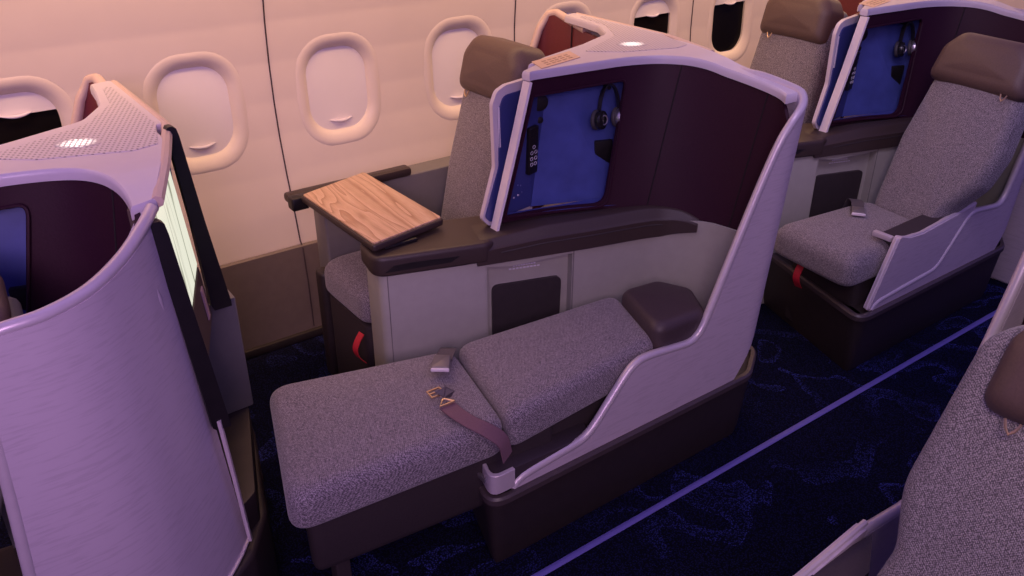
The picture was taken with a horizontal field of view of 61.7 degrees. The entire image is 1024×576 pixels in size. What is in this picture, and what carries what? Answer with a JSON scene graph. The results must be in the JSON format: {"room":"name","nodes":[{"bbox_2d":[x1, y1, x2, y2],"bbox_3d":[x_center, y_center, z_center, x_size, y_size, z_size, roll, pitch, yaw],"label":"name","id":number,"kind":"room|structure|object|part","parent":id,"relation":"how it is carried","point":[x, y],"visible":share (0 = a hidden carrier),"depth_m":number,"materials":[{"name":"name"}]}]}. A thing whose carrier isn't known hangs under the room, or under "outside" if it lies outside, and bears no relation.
{"room":"aircraft cabin","nodes":[
{"label":"aircraft cabin","id":0,"kind":"room"},
{"bbox_2d":[200,240,321,349],"bbox_3d":[0.893,-0.583,4.443,9.600,0.392,0.058,-19,34,-31],"label":"wall","id":1,"kind":"structure","parent":0,"point":[270,291],"depth_m":3.25,"materials":[{"name":"plastic"}]},
{"bbox_2d":[244,325,322,359],"bbox_3d":[0.913,-0.413,4.504,9.600,0.035,0.024,-19,34,-31],"label":"baseboard","id":2,"kind":"structure","parent":1,"relation":"attached to","point":[317,331],"depth_m":3.33,"materials":[{"name":"brown plastic"}]},
{"bbox_2d":[284,156,449,374],"bbox_3d":[-0.430,-0.105,3.202,0.795,0.722,0.140,-19,34,-31],"label":"console","id":3,"kind":"object","parent":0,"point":[424,183],"depth_m":3.05},
{"bbox_3d":[-0.654,0.125,3.082,0.050,0.430,0.060,-19,34,-31],"label":"post","id":4,"kind":"part","parent":3,"relation":"part of","materials":[{"name":"brown plastic"}]},
{"bbox_3d":[-0.557,-0.359,2.946,0.465,0.032,0.050,-19,34,-31],"label":"rail","id":5,"kind":"part","parent":3,"relation":"part of","materials":[{"name":"brown plastic"}]},
{"bbox_3d":[-0.395,-0.116,3.257,0.675,0.690,0.095,-19,34,-31],"label":"panel","id":6,"kind":"part","parent":3,"relation":"part of","materials":[{"name":"brown wood"}]},
{"bbox_2d":[0,278,1007,575],"bbox_3d":[2.408,0.339,3.170,12.000,0.030,4.600,-19,34,-31],"label":"floor","id":7,"kind":"structure","parent":0,"point":[771,513],"depth_m":2.64,"materials":[{"name":"blue carpet"}]},
{"bbox_2d":[0,275,22,575],"bbox_3d":[-1.266,0.526,1.582,0.867,1.098,0.385,-15,32,-26],"label":"seat","id":8,"kind":"object","parent":7,"relation":"on","point":[10,307],"visible":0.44,"depth_m":1.58,"materials":[{"name":"grey fabric"}]},
{"bbox_3d":[-1.265,0.856,1.765,0.669,0.345,0.343,-15,32,-25],"label":"seat frame","id":9,"kind":"part","parent":8,"relation":"part of","materials":[{"name":"plastic"}]},
{"bbox_2d":[0,73,278,575],"bbox_3d":[-0.975,0.230,2.081,0.784,1.190,1.303,3,28,6],"label":"shell","id":10,"kind":"object","parent":7,"relation":"on","point":[128,444],"visible":1,"depth_m":1.69,"materials":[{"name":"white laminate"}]},
{"bbox_3d":[-1.105,-0.003,1.780,0.325,0.399,0.089,-15,32,-26],"label":"panel","id":11,"kind":"part","parent":10,"relation":"part of","materials":[{"name":"blue paint"}]},
{"bbox_2d":[53,139,100,147],"bbox_3d":[-0.936,-0.312,1.846,0.101,0.001,0.058,1,28,2],"label":"lamp","id":12,"kind":"object","parent":10,"relation":"on","point":[59,143],"depth_m":1.84,"materials":[{"name":"grey plastic"}]},
{"bbox_3d":[-0.917,-0.395,2.002,0.322,0.002,0.566,1,28,2],"label":"perforated panel","id":13,"kind":"part","parent":10,"relation":"part of","materials":[{"name":"white plastic"}]},
{"bbox_3d":[-0.732,0.331,1.648,0.117,0.860,0.509,13,31,24],"label":"panel","id":14,"kind":"part","parent":10,"relation":"part of","materials":[{"name":"plastic"}]},
{"bbox_3d":[-0.843,-0.365,1.991,0.099,0.045,0.878,-14,31,-24],"label":"roof edge trim","id":15,"kind":"part","parent":10,"relation":"part of","materials":[{"name":"white plastic"}]},
{"bbox_3d":[-0.625,0.442,1.939,0.011,0.371,0.038,8,29,14],"label":"edge trim","id":16,"kind":"part","parent":10,"relation":"part of","materials":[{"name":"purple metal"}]},
{"bbox_3d":[-0.715,0.716,1.840,0.093,0.009,0.513,14,31,25],"label":"trim","id":17,"kind":"part","parent":10,"relation":"part of","materials":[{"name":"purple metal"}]},
{"bbox_2d":[324,35,544,373],"bbox_3d":[-0.265,-0.228,2.963,0.812,1.164,0.379,-19,34,-31],"label":"seat","id":18,"kind":"object","parent":7,"relation":"on","point":[489,62],"visible":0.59,"depth_m":2.90,"materials":[{"name":"grey fabric"}]},
{"bbox_2d":[324,250,371,322],"bbox_3d":[-0.358,-0.061,2.951,0.505,0.142,0.335,-19,34,-31],"label":"seat cushion","id":19,"kind":"object","parent":18,"relation":"on","point":[346,280],"depth_m":2.82,"materials":[{"name":"grey fabric"}]},
{"bbox_3d":[-0.344,0.160,3.091,0.520,0.360,0.300,-19,34,-31],"label":"seat frame","id":20,"kind":"part","parent":18,"relation":"part of","materials":[{"name":"plastic"}]},
{"bbox_2d":[441,90,491,219],"bbox_3d":[-0.077,-0.451,3.000,0.270,0.729,0.379,-19,34,-31],"label":"cushion","id":21,"kind":"object","parent":18,"relation":"on","point":[470,162],"depth_m":2.98,"materials":[{"name":"grey fabric"}]},
{"bbox_2d":[270,282,703,575],"bbox_3d":[-0.020,0.393,2.442,1.310,0.562,0.470,-13,31,-23],"label":"seat","id":22,"kind":"object","parent":7,"relation":"on","point":[371,458],"visible":0.94,"depth_m":2.22,"materials":[{"name":"fabric"}]},
{"bbox_3d":[-0.440,0.741,2.218,0.040,0.160,0.040,-19,34,-31],"label":"leg","id":23,"kind":"part","parent":22,"relation":"part of","materials":[{"name":"plastic"}]},
{"bbox_2d":[270,354,501,527],"bbox_3d":[-0.329,0.361,2.220,0.560,0.128,0.474,-10,30,-19],"label":"seat cushion","id":24,"kind":"object","parent":22,"relation":"on","point":[347,442],"depth_m":2.13,"materials":[{"name":"grey fabric"}]},
{"bbox_3d":[-0.258,0.464,2.347,0.691,0.197,0.412,-13,31,-23],"label":"leg rest frame","id":25,"kind":"part","parent":22,"relation":"part of","materials":[{"name":"plastic"}]},
{"bbox_2d":[459,298,652,444],"bbox_3d":[0.127,0.202,2.477,0.588,0.166,0.361,-19,34,-31],"label":"cushion","id":26,"kind":"object","parent":22,"relation":"on","point":[538,376],"depth_m":2.37,"materials":[{"name":"grey fabric"}]},
{"bbox_3d":[0.150,0.413,2.597,0.520,0.340,0.280,-19,34,-31],"label":"seat frame","id":27,"kind":"part","parent":22,"relation":"part of","materials":[{"name":"plastic"}]},
{"bbox_2d":[360,205,698,365],"bbox_3d":[0.058,0.105,2.789,1.040,0.741,0.235,-7,29,-13],"label":"console","id":28,"kind":"object","parent":7,"relation":"on","point":[463,281],"visible":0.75,"depth_m":2.60,"materials":[{"name":"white plastic"}]},
{"bbox_2d":[287,172,442,251],"bbox_3d":[-0.459,-0.231,2.678,0.302,0.062,0.538,-19,34,-31],"label":"tray table","id":29,"kind":"object","parent":28,"relation":"attached to","point":[376,215],"visible":1,"depth_m":2.63,"materials":[{"name":"brown wood"}]},
{"bbox_3d":[-0.448,-0.247,2.679,0.274,0.022,0.538,-19,34,-31],"label":"tray frame","id":30,"kind":"part","parent":29,"relation":"part of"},
{"bbox_3d":[0.045,0.119,2.737,0.227,0.325,0.011,-9,29,-16],"label":"hatch door","id":31,"kind":"part","parent":28,"relation":"part of","materials":[{"name":"black plastic"}]},
{"bbox_3d":[0.033,0.155,2.795,0.285,0.648,0.064,-9,29,-16],"label":"recess panel","id":32,"kind":"part","parent":28,"relation":"part of","materials":[{"name":"grey plastic"}]},
{"bbox_3d":[0.190,0.144,2.815,0.036,0.648,0.080,-9,29,-16],"label":"panel","id":33,"kind":"part","parent":28,"relation":"part of","materials":[{"name":"grey plastic"}]},
{"bbox_2d":[472,9,807,561],"bbox_3d":[0.048,-0.155,2.805,1.183,1.186,1.288,-19,34,-31],"label":"shell","id":34,"kind":"object","parent":7,"relation":"on","point":[704,134],"visible":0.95,"depth_m":2.57,"materials":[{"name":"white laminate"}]},
{"bbox_3d":[-0.004,-0.375,2.491,0.119,0.440,0.036,-10,30,-19],"label":"tip trim","id":35,"kind":"part","parent":34,"relation":"part of","materials":[{"name":"white plastic"}]},
{"bbox_3d":[0.043,-0.415,2.557,0.191,0.389,0.029,-23,36,-36],"label":"control panel","id":36,"kind":"part","parent":34,"relation":"part of","materials":[{"name":"plastic"}]},
{"bbox_2d":[525,124,538,174],"bbox_3d":[0.059,-0.413,2.566,0.024,0.151,0.045,23,36,36],"label":"remote control","id":37,"kind":"object","parent":34,"relation":"attached to","point":[532,131],"visible":1,"depth_m":2.56,"materials":[{"name":"black plastic"}]},
{"bbox_3d":[0.073,0.442,2.340,0.352,0.061,0.097,-19,34,-31],"label":"armrest","id":38,"kind":"part","parent":34,"relation":"part of","materials":[{"name":"white plastic"}]},
{"bbox_2d":[541,54,572,64],"bbox_3d":[0.133,-0.671,2.515,0.040,0.001,0.144,22,35,35],"label":"print","id":39,"kind":"object","parent":34,"relation":"on","point":[559,59],"depth_m":2.51},
{"bbox_3d":[0.269,-0.492,3.265,0.134,0.944,0.638,-19,34,-31],"label":"window panel","id":40,"kind":"part","parent":34,"relation":"part of","materials":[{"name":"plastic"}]},
{"bbox_3d":[0.209,-0.458,2.630,0.325,0.399,0.089,-15,32,-26],"label":"panel","id":41,"kind":"part","parent":34,"relation":"part of","materials":[{"name":"blue paint"}]},
{"bbox_2d":[594,139,612,162],"bbox_3d":[0.283,-0.416,2.684,0.060,0.100,0.019,-9,29,-16],"label":"power socket","id":42,"kind":"object","parent":34,"relation":"attached to","point":[602,147],"depth_m":2.67,"materials":[{"name":"black plastic"}]},
{"bbox_2d":[590,84,619,129],"bbox_3d":[0.300,-0.550,2.599,0.099,0.137,0.114,10,30,18],"label":"headphones","id":43,"kind":"object","parent":34,"relation":"hanging from","point":[599,119],"visible":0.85,"depth_m":2.59,"materials":[{"name":"black plastic"}]},
{"bbox_2d":[594,110,606,129],"bbox_3d":[0.270,-0.510,2.600,0.026,0.058,0.058,17,32,28],"label":"ear cup","id":44,"kind":"object","parent":43,"relation":"on","point":[600,116],"depth_m":2.59,"materials":[{"name":"black plastic"}]},
{"bbox_2d":[615,108,619,122],"bbox_3d":[0.335,-0.524,2.627,0.026,0.058,0.058,17,32,28],"label":"ear cup","id":45,"kind":"object","parent":43,"relation":"on","point":[617,114],"depth_m":2.61,"materials":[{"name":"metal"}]},
{"bbox_2d":[616,42,647,45],"bbox_3d":[0.378,-0.768,2.696,0.101,0.001,0.058,1,28,2],"label":"lamp","id":46,"kind":"object","parent":34,"relation":"on","point":[617,43],"depth_m":2.70,"materials":[{"name":"grey plastic"}]},
{"bbox_3d":[0.397,-0.850,2.852,0.322,0.002,0.566,1,28,2],"label":"perforated panel","id":47,"kind":"part","parent":34,"relation":"part of","materials":[{"name":"white plastic"}]},
{"bbox_3d":[0.443,-0.866,2.905,0.063,0.025,0.716,-16,32,-28],"label":"roof edge trim","id":48,"kind":"part","parent":34,"relation":"part of","materials":[{"name":"white plastic"}]},
{"bbox_3d":[0.260,-0.134,2.542,1.085,0.905,0.643,-19,34,-31],"label":"panel","id":49,"kind":"part","parent":34,"relation":"part of","materials":[{"name":"plastic"}]},
{"bbox_2d":[531,310,995,575],"bbox_3d":[2.048,0.092,3.595,12.000,0.002,0.021,-19,34,-31],"label":"trim","id":50,"kind":"structure","parent":7,"relation":"attached to","point":[630,522],"depth_m":2.75,"materials":[{"name":"metal"}]},
{"bbox_2d":[750,0,847,123],"bbox_3d":[1.025,-0.675,3.798,0.812,1.164,0.379,-19,34,-31],"label":"seat","id":51,"kind":"object","parent":7,"relation":"on","point":[794,43],"visible":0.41,"depth_m":3.69,"materials":[{"name":"grey fabric"}]},
{"bbox_2d":[750,28,833,123],"bbox_3d":[1.213,-0.898,3.835,0.270,0.729,0.379,-19,34,-31],"label":"cushion","id":52,"kind":"object","parent":51,"relation":"on","point":[798,56],"depth_m":3.70,"materials":[{"name":"grey fabric"}]},
{"bbox_2d":[761,117,912,303],"bbox_3d":[1.347,-0.342,3.624,1.040,0.741,0.235,-7,29,-13],"label":"console","id":53,"kind":"object","parent":7,"relation":"on","point":[836,165],"visible":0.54,"depth_m":3.46,"materials":[{"name":"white plastic"}]},
{"bbox_3d":[1.335,-0.328,3.572,0.227,0.325,0.011,-9,29,-16],"label":"hatch door","id":54,"kind":"part","parent":53,"relation":"part of","materials":[{"name":"black plastic"}]},
{"bbox_3d":[1.323,-0.292,3.630,0.285,0.648,0.064,-9,29,-16],"label":"recess panel","id":55,"kind":"part","parent":53,"relation":"part of","materials":[{"name":"grey plastic"}]},
{"bbox_3d":[1.480,-0.303,3.650,0.036,0.648,0.080,-9,29,-16],"label":"panel","id":56,"kind":"part","parent":53,"relation":"part of","materials":[{"name":"grey plastic"}]},
{"bbox_2d":[764,0,1023,370],"bbox_3d":[1.338,-0.602,3.639,1.183,1.186,1.288,-19,34,-31],"label":"shell","id":57,"kind":"object","parent":7,"relation":"on","point":[931,269],"visible":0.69,"depth_m":3.38,"materials":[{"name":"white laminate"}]},
{"bbox_3d":[1.286,-0.822,3.325,0.119,0.440,0.036,-10,30,-19],"label":"tip trim","id":58,"kind":"part","parent":57,"relation":"part of","materials":[{"name":"white plastic"}]},
{"bbox_3d":[1.333,-0.862,3.391,0.191,0.389,0.029,-23,36,-36],"label":"control panel","id":59,"kind":"part","parent":57,"relation":"part of","materials":[{"name":"plastic"}]},
{"bbox_2d":[845,52,859,90],"bbox_3d":[1.349,-0.860,3.401,0.024,0.151,0.045,23,36,36],"label":"remote control","id":60,"kind":"object","parent":57,"relation":"attached to","point":[849,84],"visible":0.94,"depth_m":3.40,"materials":[{"name":"black plastic"}]},
{"bbox_3d":[1.499,-0.905,3.464,0.325,0.399,0.089,-15,32,-26],"label":"panel","id":61,"kind":"part","parent":57,"relation":"part of","materials":[{"name":"blue paint"}]},
{"bbox_2d":[891,65,904,84],"bbox_3d":[1.573,-0.863,3.518,0.060,0.100,0.019,-9,29,-16],"label":"power socket","id":62,"kind":"object","parent":57,"relation":"attached to","point":[897,71],"depth_m":3.51,"materials":[{"name":"black plastic"}]},
{"bbox_2d":[894,21,915,56],"bbox_3d":[1.590,-0.997,3.434,0.099,0.137,0.114,10,30,18],"label":"headphones","id":63,"kind":"object","parent":57,"relation":"hanging from","point":[899,49],"visible":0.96,"depth_m":3.43,"materials":[{"name":"black plastic"}]},
{"bbox_2d":[898,42,904,56],"bbox_3d":[1.560,-0.957,3.434,0.026,0.058,0.058,17,32,28],"label":"ear cup","id":64,"kind":"object","parent":63,"relation":"on","point":[901,45],"depth_m":3.42,"materials":[{"name":"black plastic"}]},
{"bbox_2d":[911,40,915,52],"bbox_3d":[1.625,-0.971,3.461,0.026,0.058,0.058,17,32,28],"label":"ear cup","id":65,"kind":"object","parent":63,"relation":"on","point":[913,46],"depth_m":3.44,"materials":[{"name":"metal"}]},
{"bbox_3d":[1.550,-0.224,3.226,0.490,0.109,0.078,-19,34,-31],"label":"armrest","id":66,"kind":"part","parent":57,"relation":"part of","materials":[{"name":"grey plastic"}]},
{"bbox_3d":[1.549,-0.581,3.377,1.085,0.905,0.641,-19,34,-31],"label":"panel","id":67,"kind":"part","parent":57,"relation":"part of","materials":[{"name":"plastic"}]},
{"bbox_2d":[774,32,1023,321],"bbox_3d":[1.452,-0.365,3.248,0.891,1.098,0.468,-12,30,-21],"label":"seat","id":68,"kind":"object","parent":7,"relation":"on","point":[967,128],"visible":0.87,"depth_m":3.15,"materials":[{"name":"grey fabric"}]},
{"bbox_3d":[1.454,-0.036,3.431,0.669,0.345,0.343,-15,32,-25],"label":"seat frame","id":69,"kind":"part","parent":68,"relation":"part of","materials":[{"name":"plastic"}]},
{"bbox_2d":[774,203,909,285],"bbox_3d":[1.302,-0.189,3.263,0.563,0.142,0.376,-19,34,-31],"label":"seat cushion","id":70,"kind":"object","parent":68,"relation":"on","point":[839,246],"depth_m":3.14,"materials":[{"name":"grey fabric"}]},
{"bbox_2d":[875,80,1023,219],"bbox_3d":[1.679,-0.556,3.228,0.368,0.688,0.412,-19,34,-31],"label":"cushion","id":71,"kind":"object","parent":68,"relation":"on","point":[963,135],"depth_m":3.17,"materials":[{"name":"grey fabric"}]},
{"bbox_2d":[793,251,1023,575],"bbox_3d":[1.139,0.634,1.331,1.183,1.186,1.288,-19,34,-31],"label":"shell","id":72,"kind":"object","parent":7,"relation":"on","point":[864,548],"visible":0.32,"depth_m":1.79,"materials":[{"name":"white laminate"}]},
{"bbox_3d":[0.624,0.609,1.681,0.340,0.099,0.078,-19,34,-31],"label":"armrest","id":73,"kind":"part","parent":72,"relation":"part of","materials":[{"name":"white plastic"}]},
{"bbox_3d":[0.972,0.412,1.523,1.085,0.905,0.643,-19,34,-31],"label":"panel","id":74,"kind":"part","parent":72,"relation":"part of","materials":[{"name":"purple laminate"}]},
{"bbox_2d":[877,325,1023,575],"bbox_3d":[0.717,0.656,1.321,0.852,1.116,0.557,-19,34,-31],"label":"seat","id":75,"kind":"object","parent":7,"relation":"on","point":[962,510],"visible":1,"depth_m":1.40,"materials":[{"name":"grey fabric"}]},
{"bbox_2d":[990,179,1023,283],"bbox_3d":[1.950,-0.654,3.858,0.035,1.070,0.925,-19,34,-31],"label":"shell","id":76,"kind":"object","parent":7,"relation":"on","point":[1013,235],"depth_m":3.72,"materials":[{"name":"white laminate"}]},
{"bbox_2d":[0,0,1023,270],"bbox_3d":[0.927,-1.403,3.923,9.570,1.563,0.336,-19,34,-31],"label":"wall","id":77,"kind":"structure","parent":0,"point":[246,212],"depth_m":3.08,"materials":[{"name":"plastic"}]},
{"bbox_2d":[0,76,73,144],"bbox_3d":[-1.508,-0.448,2.648,0.340,0.420,0.062,-19,34,-31],"label":"window","id":78,"kind":"structure","parent":77,"relation":"in","point":[29,105],"depth_m":2.63,"materials":[{"name":"plastic"}]},
{"bbox_3d":[-1.510,-0.523,2.610,0.091,0.013,0.018,-19,34,-31],"label":"shade handle","id":79,"kind":"part","parent":78,"relation":"part of","materials":[{"name":"white plastic"}]},
{"bbox_2d":[0,92,55,115],"bbox_3d":[-1.515,-0.558,2.600,0.242,0.069,0.005,-19,34,-31],"label":"shade","id":80,"kind":"object","parent":78,"relation":"attached to","point":[11,103],"depth_m":2.62,"materials":[{"name":"plastic"}]},
{"bbox_3d":[-1.519,-0.455,2.661,0.242,0.308,0.018,-19,34,-31],"label":"pane","id":81,"kind":"part","parent":78,"relation":"part of","materials":[{"name":"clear glass"}]},
{"bbox_2d":[143,51,248,174],"bbox_3d":[-1.076,-0.598,2.927,0.340,0.420,0.062,-19,34,-31],"label":"window","id":82,"kind":"structure","parent":77,"relation":"in","point":[200,94],"depth_m":2.94,"materials":[{"name":"plastic"}]},
{"bbox_2d":[157,66,232,157],"bbox_3d":[-1.079,-0.600,2.931,0.242,0.308,0.018,-19,34,-31],"label":"shade","id":83,"kind":"object","parent":82,"relation":"attached to","point":[197,101],"depth_m":2.93,"materials":[{"name":"plastic"}]},
{"bbox_3d":[-1.072,-0.490,2.979,0.091,0.013,0.018,-19,34,-31],"label":"shade handle","id":84,"kind":"part","parent":82,"relation":"part of","materials":[{"name":"white plastic"}]},
{"bbox_2d":[262,0,314,325],"bbox_3d":[-0.759,-0.651,2.930,0.004,1.901,0.315,-19,34,-31],"label":"trim","id":85,"kind":"structure","parent":77,"relation":"attached to","point":[262,0],"depth_m":3.13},
{"bbox_2d":[296,32,380,145],"bbox_3d":[-0.649,-0.746,3.204,0.340,0.420,0.062,-19,34,-31],"label":"window","id":86,"kind":"structure","parent":77,"relation":"in","point":[338,82],"depth_m":3.20,"materials":[{"name":"plastic"}]},
{"bbox_2d":[306,46,367,129],"bbox_3d":[-0.652,-0.748,3.207,0.242,0.308,0.018,-19,34,-31],"label":"shade","id":87,"kind":"object","parent":86,"relation":"attached to","point":[336,76],"depth_m":3.20,"materials":[{"name":"plastic"}]},
{"bbox_3d":[-0.645,-0.638,3.256,0.091,0.013,0.018,-19,34,-31],"label":"shade handle","id":88,"kind":"part","parent":86,"relation":"part of","materials":[{"name":"white plastic"}]},
{"bbox_2d":[424,15,491,119],"bbox_3d":[-0.217,-0.895,3.483,0.340,0.420,0.062,-19,34,-31],"label":"window","id":89,"kind":"structure","parent":77,"relation":"in","point":[446,44],"depth_m":3.45,"materials":[{"name":"plastic"}]},
{"bbox_2d":[432,28,476,105],"bbox_3d":[-0.220,-0.897,3.487,0.242,0.308,0.018,-19,34,-31],"label":"shade","id":90,"kind":"object","parent":89,"relation":"attached to","point":[449,45],"depth_m":3.46,"materials":[{"name":"plastic"}]},
{"bbox_2d":[514,0,515,40],"bbox_3d":[0.102,-0.949,3.487,0.004,1.901,0.315,-19,34,-31],"label":"trim","id":91,"kind":"structure","parent":77,"relation":"attached to","point":[515,0],"depth_m":3.54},
{"bbox_2d":[537,1,591,23],"bbox_3d":[0.225,-1.049,3.769,0.340,0.420,0.062,-19,34,-31],"label":"window","id":92,"kind":"structure","parent":77,"relation":"in","point":[569,7],"depth_m":3.70,"materials":[{"name":"plastic"}]},
{"bbox_2d":[629,0,679,36],"bbox_3d":[0.664,-1.201,4.053,0.340,0.420,0.062,-19,34,-31],"label":"window","id":93,"kind":"structure","parent":77,"relation":"in","point":[663,16],"depth_m":4.04,"materials":[{"name":"plastic"}]},
{"bbox_3d":[0.654,-1.208,4.066,0.242,0.308,0.018,-19,34,-31],"label":"pane","id":94,"kind":"part","parent":93,"relation":"part of","materials":[{"name":"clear glass"}]},
{"bbox_2d":[635,0,669,17],"bbox_3d":[0.657,-1.311,4.005,0.242,0.069,0.005,-19,34,-31],"label":"shade","id":95,"kind":"object","parent":93,"relation":"attached to","point":[644,8],"depth_m":4.01,"materials":[{"name":"plastic"}]},
{"bbox_2d":[690,0,693,41],"bbox_3d":[0.963,-1.247,4.044,0.004,1.901,0.315,-19,34,-31],"label":"trim","id":96,"kind":"structure","parent":77,"relation":"attached to","point":[693,0],"depth_m":4.16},
{"bbox_2d":[708,0,753,60],"bbox_3d":[1.100,-1.352,4.335,0.340,0.420,0.062,-19,34,-31],"label":"window","id":97,"kind":"structure","parent":77,"relation":"in","point":[730,21],"depth_m":4.38,"materials":[{"name":"plastic"}]},
{"bbox_3d":[1.089,-1.359,4.348,0.242,0.308,0.018,-19,34,-31],"label":"pane","id":98,"kind":"part","parent":97,"relation":"part of","materials":[{"name":"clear glass"}]},
{"bbox_2d":[715,0,744,4],"bbox_3d":[1.093,-1.462,4.287,0.242,0.069,0.005,-19,34,-31],"label":"shade","id":99,"kind":"object","parent":97,"relation":"attached to","point":[717,2],"depth_m":4.30,"materials":[{"name":"plastic"}]}
]}

